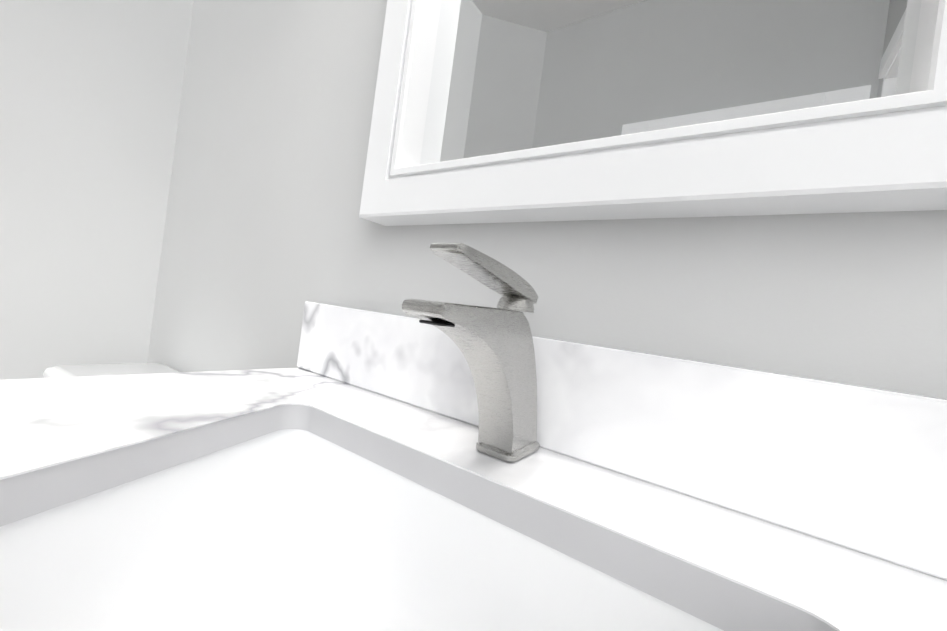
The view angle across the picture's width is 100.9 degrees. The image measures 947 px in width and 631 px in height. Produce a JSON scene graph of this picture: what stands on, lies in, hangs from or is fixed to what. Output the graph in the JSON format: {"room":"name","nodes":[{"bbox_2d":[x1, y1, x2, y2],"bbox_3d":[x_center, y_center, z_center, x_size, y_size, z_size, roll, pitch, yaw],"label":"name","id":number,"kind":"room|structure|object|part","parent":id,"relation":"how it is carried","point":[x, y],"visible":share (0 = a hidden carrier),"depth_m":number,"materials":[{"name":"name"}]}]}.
{"room":"bathroom","nodes":[
{"label":"bathroom","id":0,"kind":"room"},
{"bbox_2d":[0,0,193,379],"bbox_3d":[-1.294,-0.498,0.588,0.120,2.700,1.373,8,0,34],"label":"wall","id":1,"kind":"structure","parent":0,"point":[90,95],"depth_m":0.98,"materials":[{"name":"paint"}]},
{"bbox_2d":[147,0,946,398],"bbox_3d":[0.389,-0.275,0.327,3.214,2.700,0.120,8,0,34],"label":"wall","id":2,"kind":"structure","parent":0,"point":[269,232],"depth_m":0.59,"materials":[{"name":"paint"}]},
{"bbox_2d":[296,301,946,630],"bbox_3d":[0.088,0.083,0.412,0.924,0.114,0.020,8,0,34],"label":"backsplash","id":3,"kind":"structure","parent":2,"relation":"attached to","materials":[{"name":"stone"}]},
{"bbox_2d":[359,0,946,225],"bbox_3d":[0.158,-0.560,0.402,0.607,0.917,0.052,8,0,34],"label":"mirror","id":4,"kind":"object","parent":2,"relation":"attached to","point":[496,111],"visible":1,"depth_m":0.37,"materials":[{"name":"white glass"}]},
{"bbox_3d":[-0.274,1.031,-0.377,3.214,0.060,1.837,8,0,34],"label":"floor","id":5,"kind":"structure","parent":0,"visible":0},
{"bbox_2d":[43,363,178,377],"bbox_3d":[-0.898,0.514,0.589,0.444,0.797,0.741,8,0,34],"label":"toilet","id":6,"kind":"object","parent":5,"relation":"on","point":[94,370],"visible":0.08,"depth_m":0.87,"materials":[{"name":"ceramic"}]},
{"bbox_2d":[0,301,946,630],"bbox_3d":[-0.123,0.509,0.190,0.924,1.012,0.563,8,0,34],"label":"bathroom vanity","id":7,"kind":"object","parent":5,"relation":"on","point":[346,475],"visible":1,"depth_m":0.32,"materials":[{"name":"stone"}]},
{"bbox_2d":[402,243,539,462],"bbox_3d":[0.011,0.041,0.336,0.043,0.176,0.186,8,0,34],"label":"faucet","id":8,"kind":"object","parent":7,"relation":"on","point":[495,346],"visible":1,"depth_m":0.34,"materials":[{"name":"silver metal"}]},
{"bbox_3d":[0.015,-0.032,0.328,0.028,0.030,0.136,8,0,34],"label":"handle","id":9,"kind":"part","parent":8,"relation":"part of","materials":[{"name":"silver metal"}]}
]}

